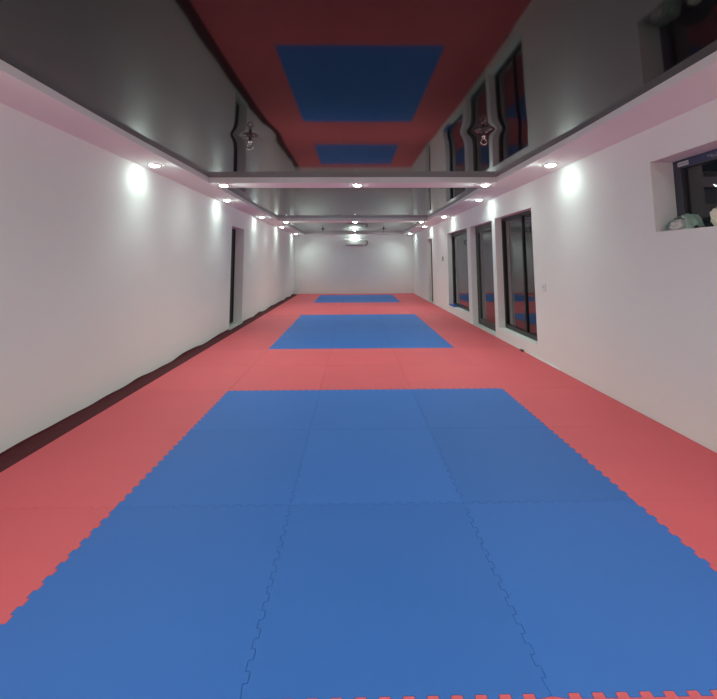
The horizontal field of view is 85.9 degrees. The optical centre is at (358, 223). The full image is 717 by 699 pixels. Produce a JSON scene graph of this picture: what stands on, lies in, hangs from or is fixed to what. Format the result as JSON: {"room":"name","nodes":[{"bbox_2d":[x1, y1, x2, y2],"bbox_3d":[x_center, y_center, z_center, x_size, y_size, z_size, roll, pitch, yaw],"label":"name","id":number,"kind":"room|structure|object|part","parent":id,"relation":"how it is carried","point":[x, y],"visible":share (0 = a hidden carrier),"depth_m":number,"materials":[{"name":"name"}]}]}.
{"room":"exercise studio","nodes":[
{"label":"exercise studio","id":0,"kind":"room"},
{"bbox_2d":[0,103,294,452],"bbox_3d":[-2.810,0.732,7.641,0.260,2.921,18.670,0,-6,-1],"label":"wall","id":1,"kind":"structure","parent":0,"point":[113,268],"depth_m":3.87,"materials":[{"name":"paint"}]},
{"bbox_2d":[229,229,235,322],"bbox_3d":[-2.902,1.178,8.545,0.099,2.153,0.918,0,-6,-1],"label":"door","id":2,"kind":"structure","parent":1,"relation":"in","point":[233,230],"depth_m":8.90,"materials":[{"name":"black"}]},
{"bbox_3d":[-2.922,1.178,8.544,0.060,2.153,0.918,0,-6,-1],"label":"frame","id":3,"kind":"part","parent":2,"relation":"part of","materials":[{"name":"black"}]},
{"bbox_2d":[229,322,241,329],"bbox_3d":[-2.787,2.254,8.439,0.200,0.050,0.916,0,-6,-1],"label":"trim","id":4,"kind":"structure","parent":1,"relation":"attached to","point":[232,325],"depth_m":8.49,"materials":[{"name":"stone"}]},
{"bbox_2d":[227,188,477,217],"bbox_3d":[-0.117,-0.386,8.610,4.280,0.027,4.980,0,-6,-1],"label":"ceiling","id":5,"kind":"structure","parent":0,"point":[279,202],"depth_m":7.80,"materials":[{"name":"black"}]},
{"bbox_2d":[294,235,412,293],"bbox_3d":[-0.209,1.659,17.068,5.732,2.921,0.200,0,-6,-1],"label":"wall","id":6,"kind":"structure","parent":0,"point":[323,264],"depth_m":16.95,"materials":[{"name":"paint"}]},
{"bbox_2d":[345,239,367,245],"bbox_3d":[-0.080,0.850,16.947,1.011,0.306,0.205,0,-6,-1],"label":"air conditioner","id":7,"kind":"object","parent":6,"relation":"attached to","point":[348,242],"visible":1,"depth_m":16.85,"materials":[{"name":"white plastic"}]},
{"bbox_2d":[287,222,419,232],"bbox_3d":[-0.196,0.162,14.112,4.280,0.027,5.120,0,-6,-1],"label":"ceiling","id":8,"kind":"structure","parent":0,"point":[335,226],"depth_m":13.65,"materials":[{"name":"black"}]},
{"bbox_2d":[0,0,716,176],"bbox_3d":[-0.041,-0.917,3.282,4.280,0.027,4.950,0,-6,-1],"label":"ceiling","id":9,"kind":"structure","parent":0,"point":[327,88],"depth_m":2.50,"materials":[{"name":"black"}]},
{"bbox_2d":[241,133,258,149],"bbox_3d":[-1.063,-0.791,3.772,0.164,0.162,0.164,0,-6,-1],"label":"ceiling hook","id":10,"kind":"object","parent":9,"relation":"attached to","point":[247,135],"visible":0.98,"depth_m":3.76,"materials":[{"name":"grey metal"}]},
{"bbox_3d":[-1.063,-0.851,3.778,0.164,0.040,0.164,0,-6,-1],"label":"mounting plate","id":11,"kind":"part","parent":10,"relation":"part of","materials":[{"name":"grey metal"}]},
{"bbox_2d":[474,127,491,144],"bbox_3d":[1.180,-0.813,3.636,0.164,0.162,0.164,0,-6,-1],"label":"ceiling hook","id":12,"kind":"object","parent":9,"relation":"attached to","point":[483,130],"visible":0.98,"depth_m":3.62,"materials":[{"name":"silver metal"}]},
{"bbox_3d":[1.179,-0.874,3.642,0.164,0.040,0.164,0,-6,-1],"label":"mounting plate","id":13,"kind":"part","parent":12,"relation":"part of","materials":[{"name":"grey metal"}]},
{"bbox_2d":[0,51,716,234],"bbox_3d":[-0.080,-0.562,7.809,5.212,0.336,18.670,0,-6,-1],"label":"ceiling","id":14,"kind":"structure","parent":0,"point":[695,86],"depth_m":4.03,"materials":[{"name":"paint"}]},
{"bbox_2d":[147,163,161,166],"bbox_3d":[-2.450,-0.686,4.626,0.156,0.027,0.156,0,-6,-1],"label":"recessed light","id":15,"kind":"object","parent":14,"relation":"in","point":[149,164],"visible":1,"depth_m":4.59,"materials":[{"name":"white"}]},
{"bbox_2d":[543,163,556,166],"bbox_3d":[2.340,-0.700,4.696,0.156,0.027,0.156,0,-6,-1],"label":"recessed light","id":16,"kind":"object","parent":14,"relation":"in","point":[548,164],"visible":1,"depth_m":4.66,"materials":[{"name":"white"}]},
{"bbox_2d":[412,99,716,452],"bbox_3d":[2.661,0.716,7.721,0.260,2.921,18.670,0,-6,-1],"label":"wall","id":17,"kind":"structure","parent":0,"point":[627,309],"depth_m":3.80,"materials":[{"name":"paint"}]},
{"bbox_2d":[431,239,432,300],"bbox_3d":[2.584,1.616,13.183,0.099,2.153,0.758,0,-6,-1],"label":"door","id":18,"kind":"structure","parent":17,"relation":"in","point":[431,239],"depth_m":13.50,"materials":[{"name":"black"}]},
{"bbox_2d":[451,229,468,310],"bbox_3d":[2.657,1.180,9.780,0.070,1.961,1.856,0,-6,-1],"label":"window","id":19,"kind":"structure","parent":17,"relation":"in","point":[459,239],"depth_m":10.01,"materials":[{"name":"glass"}]},
{"bbox_2d":[473,323,495,336],"bbox_3d":[2.628,2.165,7.812,0.192,0.055,1.356,0,-6,-1],"label":"trim","id":20,"kind":"structure","parent":17,"relation":"attached to","point":[478,325],"depth_m":7.82,"materials":[{"name":"stone"}]},
{"bbox_2d":[475,223,495,331],"bbox_3d":[2.663,1.079,7.921,0.113,2.128,1.356,0,-6,-1],"label":"door","id":21,"kind":"structure","parent":17,"relation":"in","point":[484,250],"depth_m":8.12,"materials":[{"name":"grey metal"}]},
{"bbox_3d":[2.682,1.085,7.920,0.006,1.865,1.080,0,-6,-1],"label":"pane","id":22,"kind":"part","parent":21,"relation":"part of","materials":[{"name":"clear glass"}]},
{"bbox_2d":[501,210,536,340],"bbox_3d":[2.706,0.831,6.353,0.070,1.986,1.466,0,-6,-1],"label":"window","id":23,"kind":"structure","parent":17,"relation":"in","point":[517,243],"depth_m":6.46,"materials":[{"name":"glass"}]},
{"bbox_3d":[2.700,0.851,6.652,0.006,1.870,0.772,0,-6,-1],"label":"pane","id":24,"kind":"part","parent":23,"relation":"part of","materials":[{"name":"clear glass"}]},
{"bbox_3d":[2.710,0.781,5.952,0.006,1.870,0.562,0,-6,-1],"label":"pane","id":25,"kind":"part","parent":23,"relation":"part of","materials":[{"name":"clear glass"}]},
{"bbox_2d":[541,283,545,290],"bbox_3d":[2.559,0.887,5.335,0.014,0.110,0.120,0,-6,-1],"label":"light switch","id":26,"kind":"object","parent":17,"relation":"attached to","point":[543,285],"visible":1,"depth_m":5.33,"materials":[{"name":"white plastic"}]},
{"bbox_2d":[530,354,560,370],"bbox_3d":[2.562,1.911,5.309,0.014,0.015,0.830,0,-6,-1],"label":"baseboard","id":27,"kind":"structure","parent":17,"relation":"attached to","point":[530,354],"depth_m":5.24,"materials":[{"name":"white plastic"}]},
{"bbox_2d":[665,213,704,229],"bbox_3d":[2.692,-0.011,3.181,0.165,0.136,0.246,0,-6,-1],"label":"plastic bag","id":28,"kind":"object","parent":17,"relation":"on","point":[687,221],"visible":0.94,"depth_m":3.12,"materials":[{"name":"plastic"}]},
{"bbox_2d":[673,149,716,227],"bbox_3d":[2.841,-0.332,2.393,0.070,0.616,2.011,0,-6,-1],"label":"window","id":29,"kind":"structure","parent":17,"relation":"in","point":[695,184],"depth_m":3.21,"materials":[{"name":"black metal"}]},
{"bbox_2d":[677,160,688,166],"bbox_3d":[2.791,-0.511,3.316,0.002,0.036,0.107,0,-6,-1],"label":"sticker","id":30,"kind":"object","parent":29,"relation":"attached to","point":[683,163],"visible":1,"depth_m":3.31,"materials":[{"name":"white paper"}]},
{"bbox_3d":[2.839,-0.320,2.392,0.006,0.495,1.865,0,-6,-1],"label":"pane","id":31,"kind":"part","parent":29,"relation":"part of","materials":[{"name":"clear glass"}]},
{"bbox_2d":[689,149,716,164],"bbox_3d":[2.804,-0.611,2.345,0.002,0.062,1.825,0,-6,-1],"label":"tape","id":32,"kind":"object","parent":29,"relation":"attached to","point":[711,154],"visible":1,"depth_m":3.12,"materials":[{"name":"blue"}]},
{"bbox_2d":[710,207,716,225],"bbox_3d":[2.725,-0.049,2.905,0.108,0.156,0.120,-4,-7,30],"label":"chunk","id":33,"kind":"object","parent":17,"relation":"on","point":[713,214],"visible":0.91,"depth_m":2.91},
{"bbox_3d":[-0.068,2.277,7.526,5.812,0.200,19.170,0,-6,-1],"label":"floor","id":34,"kind":"structure","parent":0,"visible":0},
{"bbox_2d":[0,507,113,624],"bbox_3d":[-1.879,1.591,1.701,1.007,0.024,1.016,0,-6,-1],"label":"foam mat","id":35,"kind":"object","parent":34,"relation":"on","point":[34,541],"visible":0.86,"depth_m":1.93,"materials":[{"name":"red rubber"}]},
{"bbox_2d":[0,431,188,509],"bbox_3d":[-1.894,1.691,2.696,1.007,0.024,1.016,0,-6,-1],"label":"foam mat","id":36,"kind":"object","parent":34,"relation":"on","point":[83,470],"visible":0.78,"depth_m":2.61,"materials":[{"name":"red rubber"}]},
{"bbox_2d":[0,504,290,698],"bbox_3d":[-0.884,1.589,1.716,1.016,0.024,1.016,0,-6,-1],"label":"foam mat","id":37,"kind":"object","parent":34,"relation":"on","point":[156,602],"visible":0.96,"depth_m":1.54,"materials":[{"name":"blue rubber"}]},
{"bbox_2d":[69,391,226,432],"bbox_3d":[-1.908,1.790,3.691,1.007,0.024,1.016,0,-6,-1],"label":"foam mat","id":38,"kind":"object","parent":34,"relation":"on","point":[156,411],"visible":0.78,"depth_m":3.58,"materials":[{"name":"red rubber"}]},
{"bbox_2d":[0,294,297,472],"bbox_3d":[-2.570,2.153,7.503,0.203,0.060,18.650,0,-6,-1],"label":"baseboard","id":39,"kind":"structure","parent":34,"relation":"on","point":[21,450],"depth_m":3.77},
{"bbox_2d":[136,366,250,391],"bbox_3d":[-1.922,1.889,4.686,1.007,0.024,1.016,0,-6,-1],"label":"foam mat","id":40,"kind":"object","parent":34,"relation":"on","point":[216,378],"visible":0.75,"depth_m":4.61,"materials":[{"name":"red rubber"}]},
{"bbox_2d":[116,429,309,507],"bbox_3d":[-0.898,1.688,2.711,1.016,0.024,1.016,0,-6,-1],"label":"foam mat","id":41,"kind":"object","parent":34,"relation":"on","point":[217,468],"visible":0.88,"depth_m":2.58,"materials":[{"name":"blue rubber"}]},
{"bbox_2d":[178,349,267,366],"bbox_3d":[-1.937,1.988,5.681,1.007,0.024,1.016,0,-6,-1],"label":"foam mat","id":42,"kind":"object","parent":34,"relation":"on","point":[245,357],"visible":0.77,"depth_m":5.61,"materials":[{"name":"red rubber"}]},
{"bbox_2d":[206,337,278,349],"bbox_3d":[-1.951,2.087,6.676,1.007,0.024,1.016,0,-6,-1],"label":"foam mat","id":43,"kind":"object","parent":34,"relation":"on","point":[227,343],"visible":0.78,"depth_m":6.63,"materials":[{"name":"red rubber"}]},
{"bbox_2d":[190,390,319,430],"bbox_3d":[-0.912,1.787,3.705,1.016,0.024,1.016,0,-6,-1],"label":"foam mat","id":44,"kind":"object","parent":34,"relation":"on","point":[249,410],"visible":0.89,"depth_m":3.59,"materials":[{"name":"blue rubber"}]},
{"bbox_2d":[228,328,288,336],"bbox_3d":[-1.965,2.186,7.671,1.007,0.024,1.016,0,-6,-1],"label":"foam mat","id":45,"kind":"object","parent":34,"relation":"on","point":[243,332],"visible":0.8,"depth_m":7.65,"materials":[{"name":"rubber"}]},
{"bbox_2d":[243,321,294,327],"bbox_3d":[-1.979,2.285,8.666,1.007,0.024,1.016,0,-6,-1],"label":"foam mat","id":46,"kind":"object","parent":34,"relation":"on","point":[255,324],"visible":0.85,"depth_m":8.62,"materials":[{"name":"rubber"}]},
{"bbox_2d":[228,365,326,390],"bbox_3d":[-0.927,1.886,4.700,1.016,0.024,1.016,0,-6,-1],"label":"foam mat","id":47,"kind":"object","parent":34,"relation":"on","point":[303,377],"visible":0.86,"depth_m":4.63,"materials":[{"name":"red rubber"}]},
{"bbox_2d":[254,315,300,320],"bbox_3d":[-1.994,2.384,9.661,1.007,0.024,1.016,0,-6,-1],"label":"foam mat","id":48,"kind":"object","parent":34,"relation":"on","point":[264,317],"visible":0.8,"depth_m":9.54,"materials":[{"name":"rubber"}]},
{"bbox_2d":[264,310,305,314],"bbox_3d":[-2.008,2.483,10.656,1.007,0.024,1.016,0,-6,-1],"label":"foam mat","id":49,"kind":"object","parent":34,"relation":"on","point":[272,312],"visible":0.81,"depth_m":10.65,"materials":[{"name":"rubber"}]},
{"bbox_2d":[273,306,308,309],"bbox_3d":[-2.022,2.582,11.651,1.007,0.024,1.016,0,-6,-1],"label":"foam mat","id":50,"kind":"object","parent":34,"relation":"on","point":[278,307],"visible":0.86,"depth_m":11.57,"materials":[{"name":"rubber"}]},
{"bbox_2d":[252,349,330,365],"bbox_3d":[-0.941,1.985,5.696,1.016,0.024,1.016,0,-6,-1],"label":"foam mat","id":51,"kind":"object","parent":34,"relation":"on","point":[272,357],"visible":0.88,"depth_m":5.64,"materials":[{"name":"red rubber"}]},
{"bbox_2d":[279,303,312,305],"bbox_3d":[-2.036,2.682,12.646,1.007,0.024,1.016,0,-6,-1],"label":"foam mat","id":52,"kind":"object","parent":34,"relation":"on","point":[283,304],"visible":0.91,"depth_m":12.63,"materials":[{"name":"rubber"}]},
{"bbox_2d":[284,300,315,302],"bbox_3d":[-2.051,2.781,13.641,1.007,0.024,1.016,0,-6,-1],"label":"foam mat","id":53,"kind":"object","parent":34,"relation":"on","point":[288,301],"visible":0.73,"depth_m":13.58,"materials":[{"name":"rubber"}]},
{"bbox_2d":[269,337,333,348],"bbox_3d":[-0.955,2.084,6.691,1.016,0.024,1.016,0,-6,-1],"label":"foam mat","id":54,"kind":"object","parent":34,"relation":"on","point":[282,342],"visible":0.86,"depth_m":6.61,"materials":[{"name":"blue rubber"}]},
{"bbox_2d":[289,297,317,299],"bbox_3d":[-2.065,2.880,14.636,1.007,0.024,1.016,0,-6,-1],"label":"foam mat","id":55,"kind":"object","parent":34,"relation":"on","point":[293,298],"visible":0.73,"depth_m":14.68,"materials":[{"name":"rubber"}]},
{"bbox_2d":[295,295,319,296],"bbox_3d":[-2.079,2.979,15.631,1.007,0.024,1.016,0,-6,-1],"label":"foam mat","id":56,"kind":"object","parent":34,"relation":"on","point":[296,295],"visible":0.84,"depth_m":15.75,"materials":[{"name":"rubber"}]},
{"bbox_2d":[280,327,335,336],"bbox_3d":[-0.969,2.183,7.686,1.016,0.024,1.016,0,-6,-1],"label":"foam mat","id":57,"kind":"object","parent":34,"relation":"on","point":[291,332],"visible":0.87,"depth_m":7.62,"materials":[{"name":"blue rubber"}]},
{"bbox_2d":[289,320,337,327],"bbox_3d":[-0.984,2.282,8.680,1.016,0.024,1.016,0,-6,-1],"label":"foam mat","id":58,"kind":"object","parent":34,"relation":"on","point":[329,323],"visible":0.82,"depth_m":8.60,"materials":[{"name":"rubber"}]},
{"bbox_2d":[296,315,338,320],"bbox_3d":[-0.998,2.381,9.675,1.016,0.024,1.016,0,-6,-1],"label":"foam mat","id":59,"kind":"object","parent":34,"relation":"on","point":[302,317],"visible":0.91,"depth_m":9.66,"materials":[{"name":"rubber"}]},
{"bbox_2d":[302,310,340,314],"bbox_3d":[-1.012,2.480,10.670,1.016,0.024,1.016,0,-6,-1],"label":"foam mat","id":60,"kind":"object","parent":34,"relation":"on","point":[307,312],"visible":0.83,"depth_m":10.62,"materials":[{"name":"rubber"}]},
{"bbox_2d":[310,303,341,305],"bbox_3d":[-1.041,2.679,12.660,1.016,0.024,1.016,0,-6,-1],"label":"foam mat","id":61,"kind":"object","parent":34,"relation":"on","point":[313,304],"visible":0.76,"depth_m":12.59,"materials":[{"name":"rubber"}]},
{"bbox_2d":[314,300,342,302],"bbox_3d":[-1.055,2.778,13.655,1.016,0.024,1.016,0,-6,-1],"label":"foam mat","id":62,"kind":"object","parent":34,"relation":"on","point":[316,301],"visible":0.85,"depth_m":13.54,"materials":[{"name":"rubber"}]},
{"bbox_2d":[316,297,343,299],"bbox_3d":[-1.069,2.877,14.650,1.016,0.024,1.016,0,-6,-1],"label":"foam mat","id":63,"kind":"object","parent":34,"relation":"on","point":[318,298],"visible":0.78,"depth_m":14.63,"materials":[{"name":"rubber"}]},
{"bbox_2d":[319,295,343,296],"bbox_3d":[-1.083,2.976,15.645,1.016,0.024,1.016,0,-6,-1],"label":"foam mat","id":64,"kind":"object","parent":34,"relation":"on","point":[320,295],"visible":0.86,"depth_m":15.49,"materials":[{"name":"rubber"}]},
{"bbox_2d":[343,297,369,299],"bbox_3d":[-0.069,2.874,14.665,1.016,0.024,1.016,0,-6,-1],"label":"foam mat","id":65,"kind":"object","parent":34,"relation":"on","point":[345,298],"visible":0.87,"depth_m":14.59,"materials":[{"name":"rubber"}]},
{"bbox_2d":[344,295,368,296],"bbox_3d":[-0.084,2.973,15.660,1.016,0.024,1.016,0,-6,-1],"label":"foam mat","id":66,"kind":"object","parent":34,"relation":"on","point":[344,295],"visible":0.72,"depth_m":15.65,"materials":[{"name":"rubber"}]},
{"bbox_2d":[341,302,372,305],"bbox_3d":[-0.041,2.676,12.675,1.016,0.024,1.016,0,-6,-1],"label":"foam mat","id":67,"kind":"object","parent":34,"relation":"on","point":[351,303],"visible":0.86,"depth_m":12.57,"materials":[{"name":"rubber"}]},
{"bbox_2d":[342,300,371,302],"bbox_3d":[-0.055,2.775,13.670,1.016,0.024,1.016,0,-6,-1],"label":"foam mat","id":68,"kind":"object","parent":34,"relation":"on","point":[344,301],"visible":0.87,"depth_m":13.51,"materials":[{"name":"rubber"}]},
{"bbox_2d":[339,310,376,314],"bbox_3d":[-0.012,2.478,10.685,1.016,0.024,1.016,0,-6,-1],"label":"foam mat","id":69,"kind":"object","parent":34,"relation":"on","point":[342,312],"visible":0.9,"depth_m":10.59,"materials":[{"name":"rubber"}]},
{"bbox_2d":[341,306,374,309],"bbox_3d":[-0.027,2.577,11.680,1.016,0.024,1.016,0,-6,-1],"label":"foam mat","id":70,"kind":"object","parent":34,"relation":"on","point":[342,307],"visible":0.83,"depth_m":11.50,"materials":[{"name":"rubber"}]},
{"bbox_2d":[338,314,378,319],"bbox_3d":[0.002,2.378,9.690,1.016,0.024,1.016,0,-6,-1],"label":"foam mat","id":71,"kind":"object","parent":34,"relation":"on","point":[365,316],"visible":0.88,"depth_m":9.65,"materials":[{"name":"rubber"}]},
{"bbox_2d":[330,336,391,348],"bbox_3d":[0.045,2.081,6.705,1.016,0.024,1.016,0,-6,-1],"label":"foam mat","id":72,"kind":"object","parent":34,"relation":"on","point":[371,342],"visible":0.88,"depth_m":6.66,"materials":[{"name":"blue rubber"}]},
{"bbox_2d":[326,348,399,365],"bbox_3d":[0.059,1.982,5.710,1.016,0.024,1.016,0,-6,-1],"label":"foam mat","id":73,"kind":"object","parent":34,"relation":"on","point":[375,356],"visible":0.87,"depth_m":5.63,"materials":[{"name":"red rubber"}]},
{"bbox_2d":[320,365,410,389],"bbox_3d":[0.073,1.883,4.715,1.016,0.024,1.016,0,-6,-1],"label":"foam mat","id":74,"kind":"object","parent":34,"relation":"on","point":[337,377],"visible":0.83,"depth_m":4.65,"materials":[{"name":"red rubber"}]},
{"bbox_2d":[310,389,428,429],"bbox_3d":[0.087,1.784,3.720,1.016,0.024,1.016,0,-6,-1],"label":"foam mat","id":75,"kind":"object","parent":34,"relation":"on","point":[349,409],"visible":0.85,"depth_m":3.60,"materials":[{"name":"blue rubber"}]},
{"bbox_2d":[291,428,462,505],"bbox_3d":[0.102,1.685,2.725,1.016,0.024,1.016,0,-6,-1],"label":"foam mat","id":76,"kind":"object","parent":34,"relation":"on","point":[391,466],"visible":0.95,"depth_m":2.59,"materials":[{"name":"blue rubber"}]},
{"bbox_2d":[368,293,391,294],"bbox_3d":[0.904,3.052,16.501,1.016,0.024,0.676,0,-6,-1],"label":"foam mat","id":77,"kind":"object","parent":34,"relation":"on","point":[371,293],"visible":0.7,"depth_m":16.33,"materials":[{"name":"rubber"}]},
{"bbox_2d":[369,295,393,296],"bbox_3d":[0.916,2.970,15.675,1.016,0.024,1.016,0,-6,-1],"label":"foam mat","id":78,"kind":"object","parent":34,"relation":"on","point":[369,295],"visible":0.74,"depth_m":15.40,"materials":[{"name":"rubber"}]},
{"bbox_2d":[369,297,395,299],"bbox_3d":[0.930,2.871,14.680,1.016,0.024,1.016,0,-6,-1],"label":"foam mat","id":79,"kind":"object","parent":34,"relation":"on","point":[371,298],"visible":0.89,"depth_m":14.56,"materials":[{"name":"rubber"}]},
{"bbox_2d":[371,299,399,301],"bbox_3d":[0.945,2.772,13.685,1.016,0.024,1.016,0,-6,-1],"label":"foam mat","id":80,"kind":"object","parent":34,"relation":"on","point":[372,300],"visible":0.9,"depth_m":13.79,"materials":[{"name":"rubber"}]},
{"bbox_2d":[372,302,404,305],"bbox_3d":[0.959,2.673,12.690,1.016,0.024,1.016,0,-6,-1],"label":"foam mat","id":81,"kind":"object","parent":34,"relation":"on","point":[373,303],"visible":0.86,"depth_m":12.53,"materials":[{"name":"rubber"}]},
{"bbox_2d":[373,306,408,309],"bbox_3d":[0.973,2.574,11.695,1.016,0.024,1.016,0,-6,-1],"label":"foam mat","id":82,"kind":"object","parent":34,"relation":"on","point":[375,307],"visible":0.86,"depth_m":11.68,"materials":[{"name":"rubber"}]},
{"bbox_2d":[375,309,413,313],"bbox_3d":[0.988,2.474,10.700,1.016,0.024,1.016,0,-6,-1],"label":"foam mat","id":83,"kind":"object","parent":34,"relation":"on","point":[407,311],"visible":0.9,"depth_m":10.75,"materials":[{"name":"rubber"}]},
{"bbox_2d":[241,502,550,698],"bbox_3d":[0.116,1.586,1.730,1.016,0.024,1.016,0,-6,-1],"label":"foam mat","id":84,"kind":"object","parent":34,"relation":"on","point":[370,601],"visible":0.99,"depth_m":1.53,"materials":[{"name":"blue rubber"}]},
{"bbox_2d":[377,314,420,319],"bbox_3d":[1.002,2.375,9.705,1.016,0.024,1.016,0,-6,-1],"label":"foam mat","id":85,"kind":"object","parent":34,"relation":"on","point":[380,316],"visible":0.87,"depth_m":9.62,"materials":[{"name":"rubber"}]},
{"bbox_2d":[391,293,415,294],"bbox_3d":[1.900,3.049,16.515,1.007,0.024,0.676,0,-6,-1],"label":"foam mat","id":86,"kind":"object","parent":34,"relation":"on","point":[391,293],"visible":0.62,"depth_m":16.28,"materials":[{"name":"rubber"}]},
{"bbox_2d":[380,320,428,326],"bbox_3d":[1.016,2.276,8.710,1.016,0.024,1.016,0,-6,-1],"label":"foam mat","id":87,"kind":"object","parent":34,"relation":"on","point":[386,323],"visible":0.91,"depth_m":8.68,"materials":[{"name":"rubber"}]},
{"bbox_2d":[393,295,418,296],"bbox_3d":[1.912,2.967,15.689,1.007,0.024,1.016,0,-6,-1],"label":"foam mat","id":88,"kind":"object","parent":34,"relation":"on","point":[393,295],"visible":0.79,"depth_m":15.55,"materials":[{"name":"rubber"}]},
{"bbox_2d":[395,297,422,298],"bbox_3d":[1.926,2.868,14.694,1.007,0.024,1.016,0,-6,-1],"label":"foam mat","id":89,"kind":"object","parent":34,"relation":"on","point":[395,297],"visible":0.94,"depth_m":14.52,"materials":[{"name":"rubber"}]},
{"bbox_2d":[383,327,439,335],"bbox_3d":[1.030,2.177,7.715,1.016,0.024,1.016,0,-6,-1],"label":"foam mat","id":90,"kind":"object","parent":34,"relation":"on","point":[390,331],"visible":0.89,"depth_m":7.68,"materials":[{"name":"rubber"}]},
{"bbox_2d":[398,299,428,301],"bbox_3d":[1.940,2.769,13.699,1.007,0.024,1.016,0,-6,-1],"label":"foam mat","id":91,"kind":"object","parent":34,"relation":"on","point":[400,300],"visible":0.69,"depth_m":13.75,"materials":[{"name":"rubber"}]},
{"bbox_2d":[401,302,434,305],"bbox_3d":[1.955,2.670,12.704,1.007,0.024,1.016,0,-6,-1],"label":"foam mat","id":92,"kind":"object","parent":34,"relation":"on","point":[404,303],"visible":0.78,"depth_m":12.77,"materials":[{"name":"rubber"}]},
{"bbox_2d":[387,336,453,347],"bbox_3d":[1.045,2.078,6.720,1.016,0.024,1.016,0,-6,-1],"label":"foam mat","id":93,"kind":"object","parent":34,"relation":"on","point":[396,341],"visible":0.87,"depth_m":6.65,"materials":[{"name":"blue rubber"}]},
{"bbox_2d":[406,305,441,308],"bbox_3d":[1.969,2.571,11.709,1.007,0.024,1.016,0,-6,-1],"label":"foam mat","id":94,"kind":"object","parent":34,"relation":"on","point":[407,306],"visible":0.81,"depth_m":11.68,"materials":[{"name":"rubber"}]},
{"bbox_2d":[309,694,551,698],"bbox_3d":[0.130,1.487,0.735,1.016,0.024,1.016,0,-6,-1],"label":"foam mat","id":95,"kind":"object","parent":34,"relation":"on","point":[501,696],"visible":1,"depth_m":1.24,"materials":[{"name":"rubber"}]},
{"bbox_2d":[409,309,451,313],"bbox_3d":[1.983,2.472,10.714,1.007,0.024,1.016,0,-6,-1],"label":"foam mat","id":96,"kind":"object","parent":34,"relation":"on","point":[415,311],"visible":0.88,"depth_m":10.73,"materials":[{"name":"rubber"}]},
{"bbox_2d":[393,348,472,364],"bbox_3d":[1.059,1.979,5.725,1.016,0.024,1.016,0,-6,-1],"label":"foam mat","id":97,"kind":"object","parent":34,"relation":"on","point":[406,356],"visible":0.84,"depth_m":5.66,"materials":[{"name":"red rubber"}]},
{"bbox_2d":[416,314,462,319],"bbox_3d":[1.998,2.373,9.719,1.007,0.024,1.016,0,-6,-1],"label":"foam mat","id":98,"kind":"object","parent":34,"relation":"on","point":[421,316],"visible":0.73,"depth_m":9.60,"materials":[{"name":"rubber"}]},
{"bbox_2d":[422,320,475,326],"bbox_3d":[2.012,2.273,8.724,1.007,0.024,1.016,0,-6,-1],"label":"foam mat","id":99,"kind":"object","parent":34,"relation":"on","point":[431,323],"visible":0.8,"depth_m":8.65,"materials":[{"name":"rubber"}]},
{"bbox_2d":[400,364,500,388],"bbox_3d":[1.073,1.880,4.730,1.016,0.024,1.016,0,-6,-1],"label":"foam mat","id":100,"kind":"object","parent":34,"relation":"on","point":[422,376],"visible":0.9,"depth_m":4.64,"materials":[{"name":"red rubber"}]},
{"bbox_2d":[431,327,492,335],"bbox_3d":[2.026,2.174,7.729,1.007,0.024,1.016,0,-6,-1],"label":"foam mat","id":101,"kind":"object","parent":34,"relation":"on","point":[442,331],"visible":0.74,"depth_m":7.66,"materials":[{"name":"rubber"}]},
{"bbox_2d":[442,335,513,347],"bbox_3d":[2.040,2.075,6.734,1.007,0.024,1.016,0,-6,-1],"label":"foam mat","id":102,"kind":"object","parent":34,"relation":"on","point":[484,341],"visible":0.82,"depth_m":6.70,"materials":[{"name":"red rubber"}]},
{"bbox_2d":[411,388,546,429],"bbox_3d":[1.087,1.781,3.735,1.016,0.024,1.016,0,-6,-1],"label":"foam mat","id":103,"kind":"object","parent":34,"relation":"on","point":[460,408],"visible":0.88,"depth_m":3.62,"materials":[{"name":"blue rubber"}]},
{"bbox_2d":[455,347,545,363],"bbox_3d":[2.054,1.976,5.739,1.007,0.024,1.016,0,-6,-1],"label":"foam mat","id":104,"kind":"object","parent":34,"relation":"on","point":[506,355],"visible":0.76,"depth_m":5.66,"materials":[{"name":"red rubber"}]},
{"bbox_2d":[430,427,632,503],"bbox_3d":[1.102,1.682,2.740,1.016,0.024,1.016,0,-6,-1],"label":"foam mat","id":105,"kind":"object","parent":34,"relation":"on","point":[493,464],"visible":0.87,"depth_m":2.61,"materials":[{"name":"blue rubber"}]},
{"bbox_2d":[474,363,590,387],"bbox_3d":[2.069,1.877,4.744,1.007,0.024,1.016,0,-6,-1],"label":"foam mat","id":106,"kind":"object","parent":34,"relation":"on","point":[535,375],"visible":0.83,"depth_m":4.67,"materials":[{"name":"red rubber"}]},
{"bbox_2d":[502,387,663,426],"bbox_3d":[2.083,1.778,3.749,1.007,0.024,1.016,0,-6,-1],"label":"foam mat","id":107,"kind":"object","parent":34,"relation":"on","point":[555,407],"visible":0.77,"depth_m":3.63,"materials":[{"name":"red rubber"}]},
{"bbox_2d":[464,500,716,698],"bbox_3d":[1.116,1.583,1.745,1.016,0.024,1.016,0,-6,-1],"label":"foam mat","id":108,"kind":"object","parent":34,"relation":"on","point":[605,599],"visible":0.93,"depth_m":1.61,"materials":[{"name":"blue rubber"}]},
{"bbox_2d":[548,426,716,500],"bbox_3d":[2.097,1.679,2.754,1.007,0.024,1.016,0,-6,-1],"label":"foam mat","id":109,"kind":"object","parent":34,"relation":"on","point":[652,463],"visible":0.8,"depth_m":2.70,"materials":[{"name":"red rubber"}]},
{"bbox_2d":[552,690,716,698],"bbox_3d":[1.130,1.484,0.750,1.016,0.024,1.016,0,-6,-1],"label":"foam mat","id":110,"kind":"object","parent":34,"relation":"on","point":[693,694],"visible":1,"depth_m":1.24,"materials":[{"name":"red rubber"}]},
{"bbox_2d":[634,498,716,571],"bbox_3d":[2.112,1.580,1.759,1.007,0.024,1.016,0,-6,-1],"label":"foam mat","id":111,"kind":"object","parent":34,"relation":"on","point":[693,522],"visible":0.84,"depth_m":2.07,"materials":[{"name":"red rubber"}]}
]}

